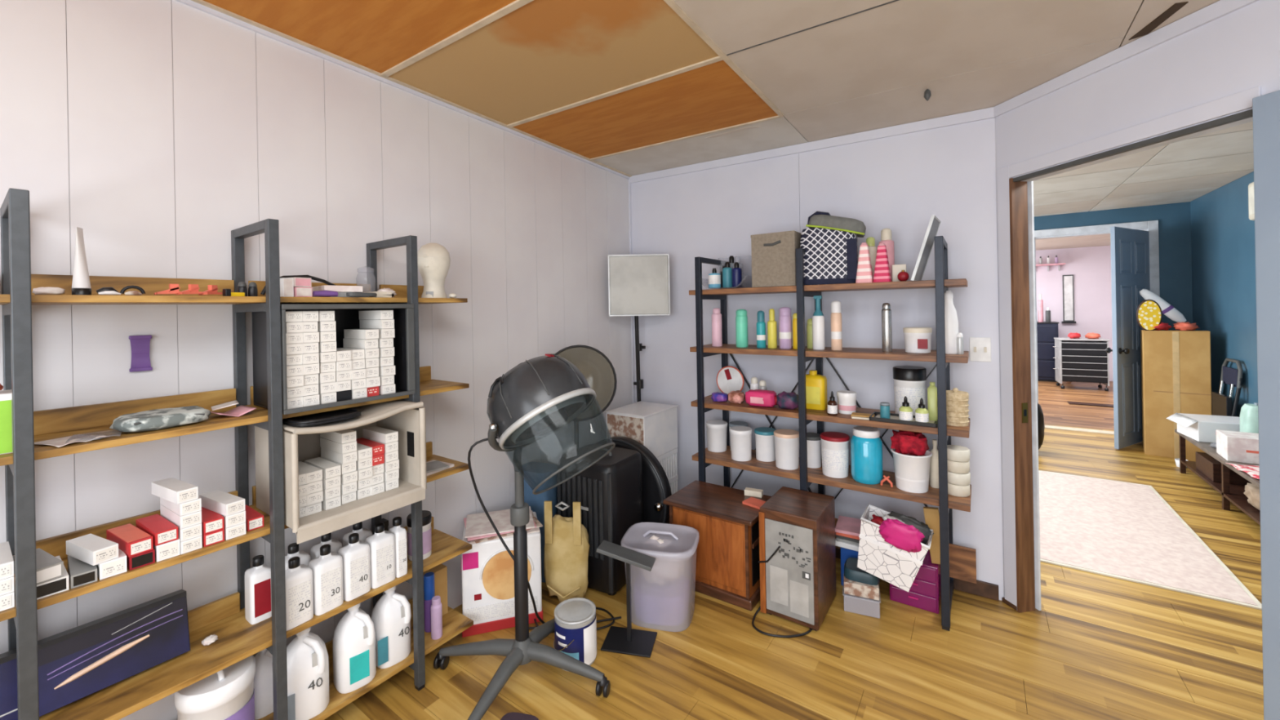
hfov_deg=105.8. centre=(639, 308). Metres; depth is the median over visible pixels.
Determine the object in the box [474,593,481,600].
print
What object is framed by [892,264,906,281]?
gift box
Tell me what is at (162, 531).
carton
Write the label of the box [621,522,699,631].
tub
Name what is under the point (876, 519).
pouch
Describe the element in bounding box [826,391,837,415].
dropper bottle
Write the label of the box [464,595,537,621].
print
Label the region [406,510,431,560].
bottle
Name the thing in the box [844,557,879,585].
case
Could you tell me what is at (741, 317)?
bottle
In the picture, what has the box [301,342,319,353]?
carton
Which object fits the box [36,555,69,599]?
carton
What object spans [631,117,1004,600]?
wall
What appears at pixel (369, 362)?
carton
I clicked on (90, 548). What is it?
carton
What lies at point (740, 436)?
tub
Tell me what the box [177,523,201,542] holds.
carton
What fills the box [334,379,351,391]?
carton
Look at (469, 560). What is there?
print
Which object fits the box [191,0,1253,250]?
ceiling
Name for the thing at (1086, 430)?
trim
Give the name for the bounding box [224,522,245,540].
carton
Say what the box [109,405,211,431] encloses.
pouch
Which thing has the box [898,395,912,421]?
dropper bottle
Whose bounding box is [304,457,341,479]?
carton
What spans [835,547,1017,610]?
baseboard
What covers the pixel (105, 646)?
print
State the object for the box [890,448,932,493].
bucket
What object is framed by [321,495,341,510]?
carton
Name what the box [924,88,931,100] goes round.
ceiling hook
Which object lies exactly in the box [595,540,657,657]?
pedestal stand
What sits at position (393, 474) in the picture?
carton
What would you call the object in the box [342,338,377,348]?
carton
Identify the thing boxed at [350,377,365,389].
carton
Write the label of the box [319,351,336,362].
carton
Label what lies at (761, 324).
bottle
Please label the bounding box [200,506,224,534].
carton
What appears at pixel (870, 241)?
lotion bottle
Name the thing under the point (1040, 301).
bottle
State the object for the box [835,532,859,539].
magazine
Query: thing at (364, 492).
carton
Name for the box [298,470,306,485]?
carton
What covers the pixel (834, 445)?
tub
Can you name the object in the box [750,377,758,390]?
lotion bottle
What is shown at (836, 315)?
bottle
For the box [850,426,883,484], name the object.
jar
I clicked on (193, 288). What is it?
clamp
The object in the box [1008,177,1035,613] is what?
trim
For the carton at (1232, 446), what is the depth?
3.14 m
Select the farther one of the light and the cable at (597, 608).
the light
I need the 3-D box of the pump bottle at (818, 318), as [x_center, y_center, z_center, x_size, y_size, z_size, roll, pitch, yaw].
[0.926,0.071,2.516,0.060,0.280,0.060,-1,0,35]
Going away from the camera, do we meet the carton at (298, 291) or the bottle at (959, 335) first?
the carton at (298, 291)
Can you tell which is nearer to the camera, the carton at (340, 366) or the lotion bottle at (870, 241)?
the carton at (340, 366)
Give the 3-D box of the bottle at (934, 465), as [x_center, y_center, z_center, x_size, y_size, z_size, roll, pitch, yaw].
[1.386,0.726,2.275,0.048,0.220,0.047,-1,0,35]
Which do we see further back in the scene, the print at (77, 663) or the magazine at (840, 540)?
the magazine at (840, 540)
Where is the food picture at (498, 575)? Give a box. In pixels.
[482,550,531,599]
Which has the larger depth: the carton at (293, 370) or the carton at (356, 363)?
the carton at (356, 363)
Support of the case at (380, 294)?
on the shelf unit at (237, 640)
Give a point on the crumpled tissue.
(389, 290)
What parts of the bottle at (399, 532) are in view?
label panel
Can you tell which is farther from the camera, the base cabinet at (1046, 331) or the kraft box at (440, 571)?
the base cabinet at (1046, 331)
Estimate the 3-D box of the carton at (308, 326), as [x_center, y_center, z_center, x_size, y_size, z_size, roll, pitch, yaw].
[-1.121,0.059,1.593,0.165,0.033,0.045,-1,0,35]
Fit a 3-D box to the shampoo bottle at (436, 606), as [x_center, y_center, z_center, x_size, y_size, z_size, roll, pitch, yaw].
[-0.815,1.235,1.939,0.042,0.155,0.041,-1,0,35]
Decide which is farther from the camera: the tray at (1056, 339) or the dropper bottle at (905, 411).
the tray at (1056, 339)
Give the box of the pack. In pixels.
[745,389,777,407]
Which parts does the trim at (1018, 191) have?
strike plate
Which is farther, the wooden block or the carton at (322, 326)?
the wooden block
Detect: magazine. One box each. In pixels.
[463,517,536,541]
[474,514,542,543]
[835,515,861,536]
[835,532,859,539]
[835,532,859,543]
[836,537,859,545]
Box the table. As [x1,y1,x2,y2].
[1174,429,1260,525]
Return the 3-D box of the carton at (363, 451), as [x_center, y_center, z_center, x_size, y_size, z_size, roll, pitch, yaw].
[-1.008,0.498,1.708,0.165,0.033,0.045,-1,0,35]
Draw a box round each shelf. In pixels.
[1035,262,1065,271]
[1180,460,1260,525]
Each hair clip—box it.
[96,287,120,294]
[120,285,145,295]
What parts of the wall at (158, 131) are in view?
wall panel, wall panel, wall panel, wall panel, wall panel, wall panel, wall panel, wall panel, wall panel, wall panel, wall panel, wall panel, wall panel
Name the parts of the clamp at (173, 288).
handle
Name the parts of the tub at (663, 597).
lid, lid handle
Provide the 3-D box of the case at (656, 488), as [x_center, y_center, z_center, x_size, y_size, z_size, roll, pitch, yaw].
[-0.113,1.085,2.837,0.652,0.652,0.104,-1,0,35]
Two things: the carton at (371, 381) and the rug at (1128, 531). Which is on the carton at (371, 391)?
the carton at (371, 381)
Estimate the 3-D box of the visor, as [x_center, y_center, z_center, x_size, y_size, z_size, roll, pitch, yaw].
[-0.367,0.390,1.874,0.308,0.282,0.330,-1,0,35]
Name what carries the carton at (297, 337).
on the carton at (291, 348)
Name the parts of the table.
leg, leg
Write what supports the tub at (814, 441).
on the shelf unit at (957, 562)
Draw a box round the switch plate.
[969,337,991,361]
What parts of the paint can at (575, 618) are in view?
bail handle, lid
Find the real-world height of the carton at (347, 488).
0.033 m
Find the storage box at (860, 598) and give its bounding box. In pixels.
[843,564,879,618]
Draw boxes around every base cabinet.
[662,480,771,610]
[1036,321,1058,382]
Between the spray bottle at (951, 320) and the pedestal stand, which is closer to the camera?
the pedestal stand
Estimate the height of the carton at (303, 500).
0.033 m
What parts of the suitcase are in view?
handle, corner trim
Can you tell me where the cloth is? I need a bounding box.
[890,430,928,456]
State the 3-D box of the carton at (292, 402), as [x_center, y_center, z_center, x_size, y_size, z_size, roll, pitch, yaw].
[-1.145,0.295,1.563,0.165,0.033,0.045,-1,0,35]
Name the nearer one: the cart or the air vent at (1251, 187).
the air vent at (1251, 187)
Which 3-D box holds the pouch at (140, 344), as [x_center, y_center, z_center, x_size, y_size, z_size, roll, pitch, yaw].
[-1.495,0.133,1.451,0.010,0.107,0.048,-1,0,35]
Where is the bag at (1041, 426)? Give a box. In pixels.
[1037,402,1044,449]
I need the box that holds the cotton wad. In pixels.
[201,634,217,645]
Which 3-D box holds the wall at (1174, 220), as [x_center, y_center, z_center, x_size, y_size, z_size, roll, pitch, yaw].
[3.893,0.138,5.883,3.800,2.400,0.100,-1,0,35]
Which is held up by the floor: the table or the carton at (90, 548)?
the table
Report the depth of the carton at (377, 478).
1.70 m
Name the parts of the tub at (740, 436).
lid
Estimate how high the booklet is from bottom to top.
0.006 m
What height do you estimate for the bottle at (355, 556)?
0.205 m
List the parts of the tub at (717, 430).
lid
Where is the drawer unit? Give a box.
[889,549,941,613]
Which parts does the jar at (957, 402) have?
lid knob, lid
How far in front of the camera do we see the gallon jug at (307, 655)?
1.56 m
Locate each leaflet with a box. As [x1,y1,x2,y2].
[210,400,238,410]
[210,405,256,417]
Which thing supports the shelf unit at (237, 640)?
on the floor
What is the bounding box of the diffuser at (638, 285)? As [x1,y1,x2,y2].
[608,255,668,315]
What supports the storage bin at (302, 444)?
on the shelf unit at (237, 640)
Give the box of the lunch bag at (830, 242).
[800,211,866,285]
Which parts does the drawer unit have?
drawer, drawer, drawer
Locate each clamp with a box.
[153,284,181,294]
[175,284,202,294]
[198,284,222,294]
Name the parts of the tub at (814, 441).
lid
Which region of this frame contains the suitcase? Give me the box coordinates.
[556,444,643,595]
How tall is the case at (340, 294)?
0.018 m
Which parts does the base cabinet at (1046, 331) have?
drawer, drawer, drawer, foot rail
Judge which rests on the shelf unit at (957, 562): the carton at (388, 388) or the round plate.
the round plate
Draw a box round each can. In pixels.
[553,597,596,671]
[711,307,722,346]
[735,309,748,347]
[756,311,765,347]
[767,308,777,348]
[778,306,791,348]
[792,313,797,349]
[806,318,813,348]
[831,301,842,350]
[881,302,892,351]
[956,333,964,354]
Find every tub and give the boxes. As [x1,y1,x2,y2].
[174,655,255,719]
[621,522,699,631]
[705,419,727,452]
[728,421,748,451]
[729,426,751,461]
[754,426,775,462]
[773,429,799,470]
[806,432,821,468]
[820,431,849,478]
[836,390,857,414]
[902,327,932,353]
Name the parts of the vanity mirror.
glass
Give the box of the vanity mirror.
[1061,274,1075,323]
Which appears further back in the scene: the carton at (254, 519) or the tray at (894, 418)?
the tray at (894, 418)
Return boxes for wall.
[0,0,632,719]
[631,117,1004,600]
[995,0,1279,597]
[996,201,1192,405]
[1035,245,1113,381]
[1190,171,1257,417]
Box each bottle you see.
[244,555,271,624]
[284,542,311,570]
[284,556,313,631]
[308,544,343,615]
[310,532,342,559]
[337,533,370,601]
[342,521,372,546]
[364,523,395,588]
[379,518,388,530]
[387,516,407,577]
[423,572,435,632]
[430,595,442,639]
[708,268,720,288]
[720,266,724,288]
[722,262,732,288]
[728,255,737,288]
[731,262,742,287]
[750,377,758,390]
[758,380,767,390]
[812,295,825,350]
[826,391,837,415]
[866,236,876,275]
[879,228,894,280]
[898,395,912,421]
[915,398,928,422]
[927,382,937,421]
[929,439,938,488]
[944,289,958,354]
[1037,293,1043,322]
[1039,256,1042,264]
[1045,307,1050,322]
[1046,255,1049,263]
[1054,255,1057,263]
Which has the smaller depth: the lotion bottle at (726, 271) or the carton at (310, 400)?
the carton at (310, 400)
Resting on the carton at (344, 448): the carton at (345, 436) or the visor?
the carton at (345, 436)
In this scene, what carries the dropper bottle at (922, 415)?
on the tray at (894, 418)
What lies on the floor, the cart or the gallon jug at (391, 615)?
the cart
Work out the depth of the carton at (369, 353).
1.70 m
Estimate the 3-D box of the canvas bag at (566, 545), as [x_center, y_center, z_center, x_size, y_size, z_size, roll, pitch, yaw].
[-0.356,1.164,2.345,0.229,0.506,0.120,-1,0,7]
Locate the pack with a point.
(757, 397)
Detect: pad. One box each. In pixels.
[31,286,65,294]
[448,293,456,297]
[1136,299,1162,330]
[1139,288,1186,322]
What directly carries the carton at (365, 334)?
on the carton at (347, 343)
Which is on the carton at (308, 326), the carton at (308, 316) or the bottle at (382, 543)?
the carton at (308, 316)
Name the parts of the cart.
frame, drawer, drawer, drawer, drawer, drawer, drawer, frame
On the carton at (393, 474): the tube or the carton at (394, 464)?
the carton at (394, 464)
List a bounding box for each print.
[0,708,17,717]
[37,595,186,666]
[47,608,182,675]
[47,615,182,680]
[53,634,149,689]
[111,602,172,635]
[426,291,433,297]
[461,551,478,571]
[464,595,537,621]
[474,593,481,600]
[1246,449,1258,453]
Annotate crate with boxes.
[656,447,678,494]
[840,546,858,586]
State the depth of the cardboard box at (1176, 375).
4.29 m
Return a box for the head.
[417,242,450,297]
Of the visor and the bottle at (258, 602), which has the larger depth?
the visor
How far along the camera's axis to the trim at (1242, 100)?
2.21 m
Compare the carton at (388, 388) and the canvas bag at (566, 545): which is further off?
the canvas bag at (566, 545)
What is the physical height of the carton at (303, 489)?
0.033 m
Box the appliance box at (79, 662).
[0,589,190,719]
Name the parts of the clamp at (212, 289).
handle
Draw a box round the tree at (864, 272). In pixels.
[855,242,873,283]
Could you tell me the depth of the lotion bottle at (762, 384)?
2.78 m
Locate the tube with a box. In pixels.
[71,226,91,294]
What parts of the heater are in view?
panel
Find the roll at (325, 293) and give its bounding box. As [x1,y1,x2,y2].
[312,289,337,297]
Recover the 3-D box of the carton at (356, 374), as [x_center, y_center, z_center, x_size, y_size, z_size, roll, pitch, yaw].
[-1.034,0.226,1.714,0.165,0.033,0.045,-1,0,36]
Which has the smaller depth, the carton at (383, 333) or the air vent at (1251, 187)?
the carton at (383, 333)
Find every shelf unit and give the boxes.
[0,187,473,719]
[688,235,976,631]
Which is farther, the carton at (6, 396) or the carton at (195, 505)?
the carton at (195, 505)
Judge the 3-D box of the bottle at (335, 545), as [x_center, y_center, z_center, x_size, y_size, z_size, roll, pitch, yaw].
[-1.108,0.895,1.713,0.071,0.205,0.085,-1,0,35]
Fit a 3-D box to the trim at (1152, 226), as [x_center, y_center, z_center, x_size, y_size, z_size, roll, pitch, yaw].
[4.802,0.219,5.173,1.050,2.205,0.018,-1,0,35]
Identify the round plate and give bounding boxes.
[716,365,744,394]
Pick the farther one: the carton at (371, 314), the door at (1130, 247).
the door at (1130, 247)
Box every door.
[1106,226,1150,448]
[1252,89,1279,719]
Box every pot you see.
[237,281,247,296]
[248,281,257,296]
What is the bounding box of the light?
[608,253,670,401]
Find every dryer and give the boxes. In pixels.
[433,353,615,719]
[555,344,617,449]
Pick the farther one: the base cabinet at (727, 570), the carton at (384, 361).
the base cabinet at (727, 570)
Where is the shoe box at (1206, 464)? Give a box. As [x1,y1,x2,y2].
[1195,451,1251,485]
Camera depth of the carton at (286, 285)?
1.54 m
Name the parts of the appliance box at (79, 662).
panel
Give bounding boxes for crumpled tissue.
[377,288,396,297]
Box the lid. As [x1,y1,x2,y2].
[282,407,361,426]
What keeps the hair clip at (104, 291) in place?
on the shelf unit at (237, 640)
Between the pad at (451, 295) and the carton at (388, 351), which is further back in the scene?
the pad at (451, 295)
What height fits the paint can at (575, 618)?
0.192 m
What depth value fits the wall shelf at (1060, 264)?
8.72 m
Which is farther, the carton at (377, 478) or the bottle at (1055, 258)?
the bottle at (1055, 258)
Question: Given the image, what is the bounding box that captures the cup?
[1174,457,1188,467]
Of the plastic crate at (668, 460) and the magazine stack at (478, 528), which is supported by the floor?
the plastic crate at (668, 460)
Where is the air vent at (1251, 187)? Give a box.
[1248,182,1254,220]
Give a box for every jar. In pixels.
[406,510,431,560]
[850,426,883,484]
[946,387,969,426]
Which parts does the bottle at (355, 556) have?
label panel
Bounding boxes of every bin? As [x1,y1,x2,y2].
[252,303,415,414]
[254,399,426,544]
[522,462,557,582]
[750,230,800,287]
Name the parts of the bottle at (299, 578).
label panel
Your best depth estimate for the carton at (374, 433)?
1.76 m
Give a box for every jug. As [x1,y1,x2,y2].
[253,648,273,719]
[286,626,329,719]
[333,603,376,693]
[370,586,411,668]
[805,369,827,410]
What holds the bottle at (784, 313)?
on the shelf unit at (957, 562)
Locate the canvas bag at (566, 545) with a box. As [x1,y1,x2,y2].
[543,501,589,602]
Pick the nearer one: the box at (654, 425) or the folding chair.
the box at (654, 425)
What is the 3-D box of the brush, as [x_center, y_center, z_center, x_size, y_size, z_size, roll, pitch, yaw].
[-0.972,-0.051,1.752,0.040,0.012,0.170,-1,0,29]
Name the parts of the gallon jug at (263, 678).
handle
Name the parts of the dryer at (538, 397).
handle, leg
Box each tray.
[835,537,858,551]
[869,411,937,427]
[1053,337,1110,341]
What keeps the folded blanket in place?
on the table
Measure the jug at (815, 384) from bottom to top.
0.200 m
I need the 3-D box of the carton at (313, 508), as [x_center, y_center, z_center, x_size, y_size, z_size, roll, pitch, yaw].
[-1.102,0.635,1.583,0.165,0.033,0.045,-1,0,35]
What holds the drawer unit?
on the floor
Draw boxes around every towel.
[1067,333,1080,338]
[1084,333,1100,338]
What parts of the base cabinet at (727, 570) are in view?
panel, rail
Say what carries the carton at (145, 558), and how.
on the shelf unit at (237, 640)
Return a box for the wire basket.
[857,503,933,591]
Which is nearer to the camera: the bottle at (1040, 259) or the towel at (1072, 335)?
the towel at (1072, 335)
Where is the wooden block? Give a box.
[850,412,874,419]
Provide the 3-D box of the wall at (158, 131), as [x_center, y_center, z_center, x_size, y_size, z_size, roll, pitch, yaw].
[-1.354,0.175,1.772,0.122,2.520,4.540,-1,0,35]
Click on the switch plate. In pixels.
(980, 347)
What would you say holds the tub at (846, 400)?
on the shelf unit at (957, 562)
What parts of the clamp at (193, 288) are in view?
handle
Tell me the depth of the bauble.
2.24 m
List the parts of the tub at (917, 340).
lid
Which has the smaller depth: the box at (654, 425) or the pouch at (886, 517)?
the pouch at (886, 517)
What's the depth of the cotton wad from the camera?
1.44 m
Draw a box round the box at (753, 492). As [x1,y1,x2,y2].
[744,487,763,497]
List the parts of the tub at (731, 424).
lid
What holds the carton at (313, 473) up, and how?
on the carton at (315, 486)
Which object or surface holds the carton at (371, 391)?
in the storage bin at (346, 315)
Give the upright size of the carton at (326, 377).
0.033 m
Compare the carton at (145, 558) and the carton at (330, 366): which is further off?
the carton at (330, 366)
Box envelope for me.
[923,506,940,564]
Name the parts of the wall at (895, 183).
wall panel, wall panel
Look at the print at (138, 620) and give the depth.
1.34 m
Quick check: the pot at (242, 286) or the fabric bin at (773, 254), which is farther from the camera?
the fabric bin at (773, 254)
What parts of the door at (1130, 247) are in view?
knob, knob, panel, panel, panel, panel, panel, panel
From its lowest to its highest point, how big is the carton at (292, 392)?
0.033 m
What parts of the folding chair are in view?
seat, backrest, frame, leg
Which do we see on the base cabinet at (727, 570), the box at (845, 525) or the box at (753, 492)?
the box at (753, 492)
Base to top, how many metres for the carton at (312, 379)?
0.033 m
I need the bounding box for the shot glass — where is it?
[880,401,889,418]
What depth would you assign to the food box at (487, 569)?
2.14 m
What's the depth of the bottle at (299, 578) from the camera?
1.53 m
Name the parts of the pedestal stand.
plate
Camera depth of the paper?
2.97 m
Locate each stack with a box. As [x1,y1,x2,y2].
[426,459,453,475]
[463,506,542,544]
[742,497,766,509]
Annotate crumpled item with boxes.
[1151,322,1171,330]
[1173,321,1199,330]
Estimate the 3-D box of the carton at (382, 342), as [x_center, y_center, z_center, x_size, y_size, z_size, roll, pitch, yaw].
[-0.981,0.124,1.796,0.165,0.033,0.045,-1,0,35]
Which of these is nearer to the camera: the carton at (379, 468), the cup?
the carton at (379, 468)
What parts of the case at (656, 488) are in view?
latch knob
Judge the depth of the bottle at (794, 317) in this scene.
2.56 m
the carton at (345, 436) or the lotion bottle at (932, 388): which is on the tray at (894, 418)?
the lotion bottle at (932, 388)
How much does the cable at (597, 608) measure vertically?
0.011 m
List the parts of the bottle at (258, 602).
label panel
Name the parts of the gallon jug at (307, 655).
handle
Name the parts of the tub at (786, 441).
lid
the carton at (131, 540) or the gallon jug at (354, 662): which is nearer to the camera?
the carton at (131, 540)
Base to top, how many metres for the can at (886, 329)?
0.235 m
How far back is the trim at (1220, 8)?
1.74 m
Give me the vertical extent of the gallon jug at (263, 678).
0.220 m
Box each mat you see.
[500,712,538,719]
[1066,401,1113,407]
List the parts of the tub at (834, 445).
lid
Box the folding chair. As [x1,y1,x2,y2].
[1211,358,1243,416]
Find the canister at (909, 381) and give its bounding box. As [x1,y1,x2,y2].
[893,365,926,415]
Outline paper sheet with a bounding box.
[34,434,109,447]
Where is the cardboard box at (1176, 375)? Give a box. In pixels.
[1140,329,1211,461]
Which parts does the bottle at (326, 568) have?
label panel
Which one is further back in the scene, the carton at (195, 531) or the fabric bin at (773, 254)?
the fabric bin at (773, 254)
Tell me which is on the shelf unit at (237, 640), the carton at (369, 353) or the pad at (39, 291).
the pad at (39, 291)
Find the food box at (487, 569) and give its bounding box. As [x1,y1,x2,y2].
[461,511,542,637]
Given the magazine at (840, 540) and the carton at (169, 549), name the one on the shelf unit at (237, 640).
the carton at (169, 549)
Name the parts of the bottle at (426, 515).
lid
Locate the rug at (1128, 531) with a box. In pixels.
[1001,470,1262,610]
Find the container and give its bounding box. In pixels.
[1240,402,1258,433]
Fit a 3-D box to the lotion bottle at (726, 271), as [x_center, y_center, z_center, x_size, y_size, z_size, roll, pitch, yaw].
[0.510,-0.198,2.817,0.060,0.150,0.059,-1,0,35]
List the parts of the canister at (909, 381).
lid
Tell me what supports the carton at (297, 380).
on the carton at (292, 392)
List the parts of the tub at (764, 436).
lid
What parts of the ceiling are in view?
panel, panel, panel, panel, panel, panel, panel, ceiling panel, ceiling panel, ceiling panel, ceiling panel, ceiling panel, panel, ceiling panel, ceiling panel, panel, ceiling panel, ceiling panel, ceiling panel, ceiling panel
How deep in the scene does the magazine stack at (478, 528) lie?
2.22 m
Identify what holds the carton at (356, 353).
on the carton at (356, 363)
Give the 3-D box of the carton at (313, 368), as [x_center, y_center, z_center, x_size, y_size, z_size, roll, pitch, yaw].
[-1.117,0.194,1.595,0.165,0.033,0.045,-1,0,35]
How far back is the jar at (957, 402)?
2.14 m
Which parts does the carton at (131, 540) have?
panel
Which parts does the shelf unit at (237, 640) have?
post, post, guard rail, guard rail, guard rail, guard rail, post, guard rail, guard rail, post, guard rail, guard rail, post, guard rail, guard rail, post, guard rail, guard rail, guard rail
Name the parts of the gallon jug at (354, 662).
handle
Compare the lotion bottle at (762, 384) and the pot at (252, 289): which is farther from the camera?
the lotion bottle at (762, 384)
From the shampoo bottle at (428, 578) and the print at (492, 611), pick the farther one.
the print at (492, 611)
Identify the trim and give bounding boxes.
[175,0,629,178]
[628,177,635,403]
[630,106,993,182]
[993,0,1258,117]
[996,85,1261,606]
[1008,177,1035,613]
[1013,109,1253,182]
[1026,181,1040,610]
[1034,220,1159,296]
[1034,228,1147,402]
[1044,425,1114,435]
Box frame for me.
[911,214,941,280]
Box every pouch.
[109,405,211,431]
[128,334,152,372]
[711,391,728,401]
[728,390,745,403]
[776,391,798,409]
[871,514,884,524]
[878,518,924,552]
[882,514,907,524]
[887,511,933,544]
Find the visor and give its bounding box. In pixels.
[511,396,586,444]
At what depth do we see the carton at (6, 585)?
1.07 m
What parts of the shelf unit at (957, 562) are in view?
post, post, post, post, guard rail, post, post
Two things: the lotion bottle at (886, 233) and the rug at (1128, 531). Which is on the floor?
the rug at (1128, 531)
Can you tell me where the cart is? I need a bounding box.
[1052,337,1110,391]
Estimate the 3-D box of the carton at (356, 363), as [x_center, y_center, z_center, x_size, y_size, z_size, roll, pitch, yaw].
[-1.038,0.192,1.716,0.165,0.033,0.045,-1,0,35]
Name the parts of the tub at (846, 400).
lid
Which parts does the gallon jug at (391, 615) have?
handle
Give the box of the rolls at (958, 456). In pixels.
[946,444,970,497]
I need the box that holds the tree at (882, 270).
[872,243,892,282]
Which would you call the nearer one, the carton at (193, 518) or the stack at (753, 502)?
the carton at (193, 518)
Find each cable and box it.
[260,275,336,295]
[528,607,614,630]
[533,616,621,633]
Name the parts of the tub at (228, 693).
handle, label panel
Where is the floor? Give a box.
[324,381,1263,719]
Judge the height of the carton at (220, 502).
0.034 m
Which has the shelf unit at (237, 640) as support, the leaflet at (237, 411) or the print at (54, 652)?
the leaflet at (237, 411)
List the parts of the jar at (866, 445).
lid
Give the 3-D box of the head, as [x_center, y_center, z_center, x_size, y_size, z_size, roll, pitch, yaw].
[-0.863,-0.159,2.026,0.129,0.233,0.156,-1,0,0]
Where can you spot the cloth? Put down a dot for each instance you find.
(915, 443)
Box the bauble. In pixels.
[897,270,909,281]
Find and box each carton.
[0,389,13,454]
[0,541,13,579]
[0,576,13,595]
[0,591,14,611]
[12,548,63,585]
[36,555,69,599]
[66,533,118,565]
[67,555,97,588]
[96,548,126,580]
[106,523,153,557]
[126,548,155,570]
[135,514,177,546]
[151,477,198,504]
[152,537,180,562]
[160,497,201,515]
[160,504,201,528]
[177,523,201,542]
[179,535,202,554]
[199,489,244,515]
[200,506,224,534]
[201,528,224,546]
[220,510,245,528]
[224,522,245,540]
[244,505,263,531]
[280,277,293,297]
[285,311,302,322]
[285,321,302,333]
[285,332,302,343]
[286,342,302,355]
[286,354,302,365]
[286,364,303,377]
[286,375,303,387]
[287,277,311,287]
[287,386,302,398]
[287,396,302,408]
[293,286,312,297]
[297,461,322,484]
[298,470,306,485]
[298,484,308,497]
[298,495,306,507]
[298,506,305,517]
[300,352,319,364]
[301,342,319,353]
[301,363,319,374]
[302,311,318,321]
[302,321,317,332]
[302,332,319,342]
[302,373,318,385]
[302,383,318,395]
[302,394,319,406]
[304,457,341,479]
[305,501,321,515]
[306,490,323,506]
[307,480,322,493]
[314,331,336,342]
[317,320,335,331]
[318,311,334,320]
[318,341,336,352]
[318,371,335,383]
[318,382,336,393]
[318,391,336,404]
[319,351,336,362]
[319,361,335,373]
[320,429,355,444]
[320,437,356,453]
[320,447,357,464]
[320,456,356,474]
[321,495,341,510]
[322,475,340,489]
[322,485,340,500]
[334,349,351,361]
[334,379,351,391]
[335,360,351,371]
[335,369,351,381]
[336,347,364,359]
[336,389,351,401]
[340,470,357,484]
[340,480,356,494]
[340,491,355,504]
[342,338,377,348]
[343,328,378,339]
[348,347,378,358]
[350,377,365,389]
[351,358,364,369]
[351,368,365,379]
[351,387,367,399]
[355,437,384,456]
[355,457,372,470]
[355,486,371,499]
[356,443,372,460]
[356,466,372,479]
[356,476,371,489]
[359,310,393,319]
[359,319,394,328]
[362,426,398,443]
[363,357,378,368]
[363,437,398,453]
[364,367,378,377]
[365,376,380,387]
[366,386,378,396]
[370,482,384,495]
[371,463,383,475]
[371,472,383,485]
[372,453,384,466]
[377,337,393,347]
[377,346,394,357]
[377,365,395,376]
[378,328,395,337]
[378,355,393,366]
[378,374,394,385]
[378,383,395,395]
[383,459,399,471]
[383,468,399,481]
[383,478,398,491]
[384,450,398,462]
[1166,413,1239,443]
[1216,429,1258,464]
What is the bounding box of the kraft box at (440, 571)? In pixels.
[423,564,448,615]
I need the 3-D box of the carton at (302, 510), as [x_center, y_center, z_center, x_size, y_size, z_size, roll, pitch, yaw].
[-1.127,0.635,1.551,0.165,0.033,0.045,-1,0,35]
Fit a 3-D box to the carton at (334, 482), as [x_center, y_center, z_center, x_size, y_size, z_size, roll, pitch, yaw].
[-1.065,0.567,1.624,0.165,0.033,0.045,-1,0,35]
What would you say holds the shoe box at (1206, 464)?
on the table
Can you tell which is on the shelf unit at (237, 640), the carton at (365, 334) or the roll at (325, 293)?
the roll at (325, 293)
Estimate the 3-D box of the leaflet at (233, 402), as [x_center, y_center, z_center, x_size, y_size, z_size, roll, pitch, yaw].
[-1.260,0.293,1.470,0.060,0.014,0.080,-1,0,-43]
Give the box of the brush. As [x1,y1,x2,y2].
[346,292,394,296]
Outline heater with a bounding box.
[751,486,835,638]
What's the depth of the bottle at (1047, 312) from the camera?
8.58 m
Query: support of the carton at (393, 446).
on the carton at (393, 455)
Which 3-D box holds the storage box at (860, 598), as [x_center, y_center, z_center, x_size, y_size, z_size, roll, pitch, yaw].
[1.042,1.323,2.282,0.158,0.135,0.188,-1,0,24]
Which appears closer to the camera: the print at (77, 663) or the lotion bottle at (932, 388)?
the print at (77, 663)
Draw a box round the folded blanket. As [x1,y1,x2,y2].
[1244,483,1260,510]
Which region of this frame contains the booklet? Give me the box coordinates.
[426,460,448,472]
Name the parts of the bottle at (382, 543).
label panel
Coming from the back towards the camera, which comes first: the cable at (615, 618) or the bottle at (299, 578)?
the cable at (615, 618)
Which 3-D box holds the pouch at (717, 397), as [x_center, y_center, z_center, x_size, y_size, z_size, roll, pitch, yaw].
[0.462,0.511,2.812,0.099,0.053,0.071,-1,0,35]
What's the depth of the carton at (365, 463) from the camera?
1.66 m
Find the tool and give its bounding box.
[222,288,244,296]
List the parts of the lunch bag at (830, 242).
carry handle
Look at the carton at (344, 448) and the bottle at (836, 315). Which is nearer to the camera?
the carton at (344, 448)
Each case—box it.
[311,284,363,292]
[312,292,368,297]
[368,291,391,297]
[595,435,671,524]
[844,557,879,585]
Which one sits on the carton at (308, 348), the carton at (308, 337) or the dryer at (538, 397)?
the carton at (308, 337)
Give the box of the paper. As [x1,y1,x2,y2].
[1226,462,1259,479]
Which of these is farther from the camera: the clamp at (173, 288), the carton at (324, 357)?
the carton at (324, 357)
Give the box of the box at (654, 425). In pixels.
[604,400,678,457]
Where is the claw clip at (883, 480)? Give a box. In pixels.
[880,475,893,487]

